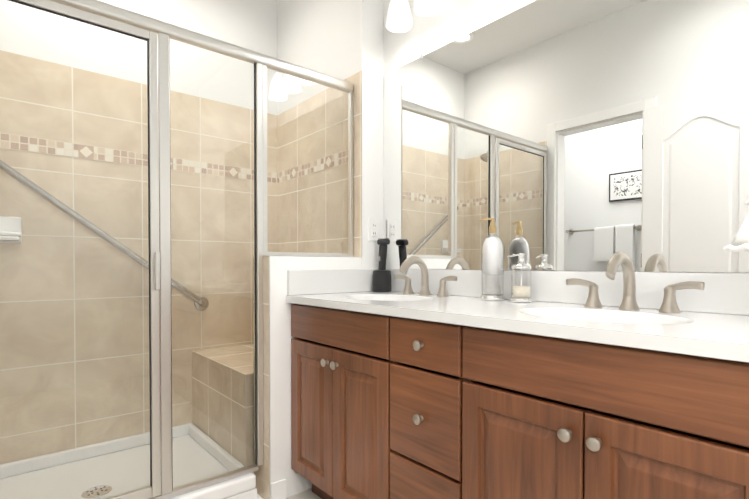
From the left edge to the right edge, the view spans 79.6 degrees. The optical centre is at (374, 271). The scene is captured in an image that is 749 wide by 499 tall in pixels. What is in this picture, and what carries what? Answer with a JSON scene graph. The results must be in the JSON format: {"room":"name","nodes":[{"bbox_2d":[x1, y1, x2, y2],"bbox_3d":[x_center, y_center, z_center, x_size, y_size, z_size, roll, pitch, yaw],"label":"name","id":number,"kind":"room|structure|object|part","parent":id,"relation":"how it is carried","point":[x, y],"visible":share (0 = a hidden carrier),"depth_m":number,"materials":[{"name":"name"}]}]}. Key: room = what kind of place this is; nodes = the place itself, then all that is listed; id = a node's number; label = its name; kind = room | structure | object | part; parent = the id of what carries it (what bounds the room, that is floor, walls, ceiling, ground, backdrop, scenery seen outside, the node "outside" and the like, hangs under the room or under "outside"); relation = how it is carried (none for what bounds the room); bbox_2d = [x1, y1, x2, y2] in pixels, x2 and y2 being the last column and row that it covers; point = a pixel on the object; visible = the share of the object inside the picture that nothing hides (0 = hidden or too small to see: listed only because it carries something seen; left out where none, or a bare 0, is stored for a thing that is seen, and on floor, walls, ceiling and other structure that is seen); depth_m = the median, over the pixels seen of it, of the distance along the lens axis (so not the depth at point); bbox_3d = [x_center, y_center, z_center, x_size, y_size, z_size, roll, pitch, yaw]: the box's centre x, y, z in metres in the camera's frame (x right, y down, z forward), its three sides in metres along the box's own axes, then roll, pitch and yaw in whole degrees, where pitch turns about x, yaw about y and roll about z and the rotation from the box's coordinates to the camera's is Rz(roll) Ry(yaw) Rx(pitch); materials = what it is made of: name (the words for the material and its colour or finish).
{"room":"bathroom","nodes":[
{"label":"bathroom","id":0,"kind":"room"},
{"bbox_2d":[0,0,277,463],"bbox_3d":[-1.216,-0.387,2.457,1.950,2.750,0.108,-1,1,-40],"label":"wall","id":1,"kind":"structure","parent":0,"point":[250,24],"depth_m":2.29,"materials":[{"name":"beige tile"}]},
{"bbox_2d":[0,216,21,243],"bbox_3d":[-1.647,-0.185,1.970,0.160,0.120,0.095,-1,1,-40],"label":"soap dish","id":2,"kind":"object","parent":1,"relation":"attached to","point":[4,230],"depth_m":2.01,"materials":[{"name":"white ceramic"}]},
{"bbox_2d":[0,236,19,240],"bbox_3d":[-1.643,-0.144,1.966,0.140,0.018,0.083,-1,1,-40],"label":"tray","id":3,"kind":"object","parent":2,"relation":"on","point":[6,238],"depth_m":1.96,"materials":[{"name":"white ceramic"}]},
{"bbox_2d":[0,161,208,310],"bbox_3d":[-1.348,-0.174,2.244,1.050,0.810,0.063,-1,1,-40],"label":"grab rail","id":4,"kind":"object","parent":1,"relation":"attached to","point":[92,227],"depth_m":2.18,"materials":[{"name":"silver metal"}]},
{"bbox_2d":[192,0,383,473],"bbox_3d":[-0.458,-0.387,2.460,0.784,2.750,0.876,-1,1,-40],"label":"wall","id":5,"kind":"structure","parent":0,"point":[342,39],"depth_m":2.38,"materials":[{"name":"beige tile"}]},
{"bbox_2d":[368,218,378,240],"bbox_3d":[-0.004,-0.210,2.269,0.070,0.114,0.006,-1,1,-40],"label":"electrical outlet plate","id":6,"kind":"object","parent":5,"relation":"attached to","point":[371,229],"visible":0.75,"depth_m":2.26,"materials":[{"name":"white plastic"}]},
{"bbox_2d":[383,0,748,272],"bbox_3d":[0.956,-0.371,1.297,0.110,2.750,2.725,-1,1,-40],"label":"mirror","id":7,"kind":"object","parent":5,"relation":"attached to","point":[572,135],"depth_m":1.55,"materials":[{"name":"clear mirror"}]},
{"bbox_2d":[386,0,441,32],"bbox_3d":[0.305,-1.287,1.858,0.170,0.343,0.668,-1,1,-40],"label":"sconce","id":8,"kind":"object","parent":7,"relation":"attached to","point":[399,18],"visible":1,"depth_m":2.00,"materials":[{"name":"white glass"}]},
{"bbox_3d":[0.113,-1.201,2.050,0.120,0.165,0.120,-1,1,-40],"label":"lamp shade","id":9,"kind":"part","parent":8,"relation":"part of","materials":[{"name":"white glass"}]},
{"bbox_3d":[0.228,-1.199,1.912,0.120,0.165,0.120,-1,1,-40],"label":"lamp shade","id":10,"kind":"part","parent":8,"relation":"part of","materials":[{"name":"white glass"}]},
{"bbox_2d":[386,269,748,315],"bbox_3d":[0.665,0.056,1.560,0.019,0.110,1.952,-1,1,-40],"label":"backsplash","id":11,"kind":"structure","parent":5,"relation":"attached to","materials":[{"name":"white stone"}]},
{"bbox_2d":[257,488,320,498],"bbox_3d":[-0.798,1.050,0.811,3.450,0.082,4.200,-1,1,-40],"label":"floor","id":12,"kind":"structure","parent":0,"point":[308,494],"depth_m":1.98,"materials":[{"name":"white tile"}]},
{"bbox_2d":[0,423,256,498],"bbox_3d":[-1.173,0.931,1.895,1.054,0.130,0.837,-1,1,-40],"label":"shower pan","id":13,"kind":"object","parent":12,"relation":"on","point":[242,487],"visible":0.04,"depth_m":2.05,"materials":[{"name":"white ceramic"}]},
{"bbox_2d":[0,0,352,498],"bbox_3d":[-0.716,-0.035,1.756,1.598,1.804,0.076,-1,1,-40],"label":"glass shower enclosure","id":14,"kind":"object","parent":13,"relation":"on","point":[156,35],"visible":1,"depth_m":1.69,"materials":[{"name":"clear glass"}]},
{"label":"glass door","id":15,"kind":"part","parent":14,"relation":"part of","materials":[{"name":"clear glass"}]},
{"bbox_3d":[-1.057,-0.861,1.459,0.592,0.030,0.022,-1,1,-40],"label":"door rail","id":16,"kind":"part","parent":14,"relation":"part of","materials":[{"name":"silver metal"}]},
{"label":"glass","id":17,"kind":"part","parent":14,"relation":"part of","materials":[{"name":"clear glass"}]},
{"label":"glass","id":18,"kind":"part","parent":14,"relation":"part of","materials":[{"name":"clear glass"}]},
{"bbox_3d":[-0.295,-0.079,2.130,0.472,0.018,0.024,-1,1,-40],"label":"frame sill","id":19,"kind":"part","parent":14,"relation":"part of","materials":[{"name":"silver metal"}]},
{"bbox_2d":[286,252,748,498],"bbox_3d":[0.455,0.473,1.390,0.568,1.060,1.952,-1,1,-40],"label":"bathroom vanity","id":20,"kind":"object","parent":12,"relation":"on","point":[424,382],"visible":0.96,"depth_m":1.22,"materials":[{"name":"brown wood"}]},
{"bbox_3d":[-0.257,0.584,1.855,0.020,0.575,0.317,-1,1,-40],"label":"door","id":21,"kind":"part","parent":20,"relation":"part of","materials":[{"name":"brown wood"}]},
{"bbox_3d":[-0.192,0.353,1.739,0.026,0.032,0.032,-1,1,-40],"label":"knob","id":22,"kind":"part","parent":20,"relation":"part of","materials":[{"name":"silver metal"}]},
{"bbox_3d":[-0.151,0.354,1.690,0.026,0.032,0.032,-1,1,-40],"label":"knob","id":23,"kind":"part","parent":20,"relation":"part of","materials":[{"name":"silver metal"}]},
{"bbox_3d":[-0.051,0.588,1.609,0.020,0.575,0.317,-1,1,-40],"label":"door","id":24,"kind":"part","parent":20,"relation":"part of","materials":[{"name":"brown wood"}]},
{"bbox_3d":[0.132,0.445,1.353,0.026,0.032,0.032,-1,1,-40],"label":"knob","id":25,"kind":"part","parent":20,"relation":"part of","materials":[{"name":"silver metal"}]},
{"bbox_3d":[0.132,0.223,1.350,0.026,0.032,0.032,-1,1,-40],"label":"knob","id":26,"kind":"part","parent":20,"relation":"part of","materials":[{"name":"silver metal"}]},
{"bbox_3d":[0.149,0.737,1.372,0.020,0.283,0.292,-1,1,-40],"label":"drawer","id":27,"kind":"part","parent":20,"relation":"part of","materials":[{"name":"brown wood"}]},
{"bbox_3d":[0.149,0.444,1.368,0.020,0.282,0.292,-1,1,-40],"label":"drawer","id":28,"kind":"part","parent":20,"relation":"part of","materials":[{"name":"brown wood"}]},
{"bbox_3d":[0.149,0.223,1.364,0.020,0.142,0.292,-1,1,-40],"label":"drawer","id":29,"kind":"part","parent":20,"relation":"part of","materials":[{"name":"brown wood"}]},
{"bbox_2d":[286,291,748,361],"bbox_3d":[0.457,0.174,1.388,0.562,0.121,1.952,-1,1,-40],"label":"countertop","id":30,"kind":"structure","parent":20,"relation":"on","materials":[{"name":"white stone"}]},
{"bbox_2d":[372,238,390,291],"bbox_3d":[0.036,-0.031,2.205,0.094,0.263,0.094,-1,1,-40],"label":"stand","id":31,"kind":"object","parent":30,"relation":"on","point":[381,278],"visible":1,"depth_m":2.18,"materials":[{"name":"black plastic"}]},
{"bbox_2d":[394,274,413,293],"bbox_3d":[0.136,0.059,2.079,0.053,0.088,0.109,-1,1,-40],"label":"handle","id":32,"kind":"object","parent":30,"relation":"on","point":[408,287],"depth_m":2.05,"materials":[{"name":"silver metal"}]},
{"bbox_2d":[399,256,430,294],"bbox_3d":[0.173,0.020,1.936,0.182,0.170,0.055,-1,1,-40],"label":"faucet","id":33,"kind":"object","parent":30,"relation":"on","point":[412,260],"depth_m":1.95,"materials":[{"name":"silver metal"}]},
{"bbox_2d":[437,276,456,296],"bbox_3d":[0.307,0.062,1.875,0.053,0.088,0.109,-1,1,-40],"label":"handle","id":34,"kind":"object","parent":30,"relation":"on","point":[442,292],"depth_m":1.88,"materials":[{"name":"silver metal"}]},
{"bbox_2d":[479,218,504,300],"bbox_3d":[0.445,-0.047,1.693,0.088,0.309,0.088,-1,1,-40],"label":"soap dispenser","id":35,"kind":"object","parent":30,"relation":"on","point":[492,262],"visible":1,"depth_m":1.67,"materials":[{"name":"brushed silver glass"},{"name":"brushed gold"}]},
{"bbox_2d":[481,233,503,295],"bbox_3d":[0.445,-0.026,1.693,0.082,0.232,0.082,-1,1,-40],"label":"bottle","id":36,"kind":"object","parent":35,"relation":"on","point":[492,263],"depth_m":1.66,"materials":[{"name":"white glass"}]},
{"bbox_2d":[507,253,531,301],"bbox_3d":[0.524,0.022,1.616,0.074,0.174,0.084,-1,1,-40],"label":"soap dispenser","id":37,"kind":"object","parent":30,"relation":"on","point":[520,293],"visible":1,"depth_m":1.59,"materials":[{"name":"clear glass"}]},
{"bbox_2d":[511,269,530,297],"bbox_3d":[0.527,0.042,1.613,0.068,0.103,0.068,-1,1,-40],"label":"bottle","id":38,"kind":"object","parent":37,"relation":"on","point":[520,291],"depth_m":1.59,"materials":[{"name":"clear glass"}]},
{"bbox_2d":[566,278,602,307],"bbox_3d":[0.672,0.068,1.439,0.053,0.088,0.109,-1,1,-40],"label":"handle","id":39,"kind":"object","parent":30,"relation":"on","point":[593,301],"depth_m":1.41,"materials":[{"name":"silver metal"}]},
{"bbox_2d":[605,252,639,309],"bbox_3d":[0.709,0.029,1.296,0.182,0.170,0.055,-1,1,-40],"label":"faucet","id":40,"kind":"object","parent":30,"relation":"on","point":[629,302],"depth_m":1.32,"materials":[{"name":"silver metal"}]},
{"bbox_2d":[658,281,704,312],"bbox_3d":[0.843,0.071,1.235,0.053,0.088,0.109,-1,1,-40],"label":"handle","id":41,"kind":"object","parent":30,"relation":"on","point":[669,304],"depth_m":1.24,"materials":[{"name":"silver metal"}]},
{"bbox_2d":[723,200,748,252],"bbox_3d":[0.913,-0.026,1.009,0.208,0.286,0.208,-1,1,-40],"label":"table lamp","id":42,"kind":"object","parent":30,"relation":"on","point":[740,242],"visible":1,"depth_m":1.02,"materials":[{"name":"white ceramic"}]},
{"bbox_3d":[0.914,-0.107,1.008,0.188,0.104,0.188,-1,1,-40],"label":"lamp shade","id":43,"kind":"part","parent":42,"relation":"part of","materials":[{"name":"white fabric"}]},
{"bbox_3d":[0.355,0.595,1.124,0.020,0.575,0.334,-1,1,-40],"label":"door","id":44,"kind":"part","parent":20,"relation":"part of","materials":[{"name":"brown wood"}]},
{"bbox_3d":[0.277,0.155,1.242,0.019,0.030,1.905,-1,1,-40],"label":"rail","id":45,"kind":"part","parent":20,"relation":"part of","materials":[{"name":"brown wood"}]},
{"bbox_3d":[0.426,0.364,1.001,0.026,0.032,0.032,-1,1,-40],"label":"knob","id":46,"kind":"part","parent":20,"relation":"part of","materials":[{"name":"silver metal"}]},
{"bbox_3d":[0.467,0.364,0.952,0.026,0.032,0.032,-1,1,-40],"label":"knob","id":47,"kind":"part","parent":20,"relation":"part of","materials":[{"name":"silver metal"}]},
{"bbox_3d":[0.573,0.598,0.865,0.020,0.575,0.334,-1,1,-40],"label":"door","id":48,"kind":"part","parent":20,"relation":"part of","materials":[{"name":"brown wood"}]},
{"bbox_2d":[269,256,361,498],"bbox_3d":[-0.301,0.463,2.132,0.500,1.060,0.150,-1,1,-40],"label":"wall","id":49,"kind":"structure","parent":0,"point":[280,337],"depth_m":1.95,"materials":[{"name":"white paint"}]},
{"bbox_2d":[253,256,269,498],"bbox_3d":[-0.497,0.465,1.971,0.001,1.060,0.154,-1,1,-40],"label":"tiled wall","id":50,"kind":"structure","parent":49,"relation":"attached to","point":[262,474],"depth_m":1.94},
{"bbox_2d":[271,479,285,498],"bbox_3d":[-0.414,0.950,1.939,0.070,0.090,0.012,-1,1,-40],"label":"baseboard","id":51,"kind":"structure","parent":49,"relation":"attached to","point":[278,489],"depth_m":1.94,"materials":[{"name":"white paint"}]}
]}

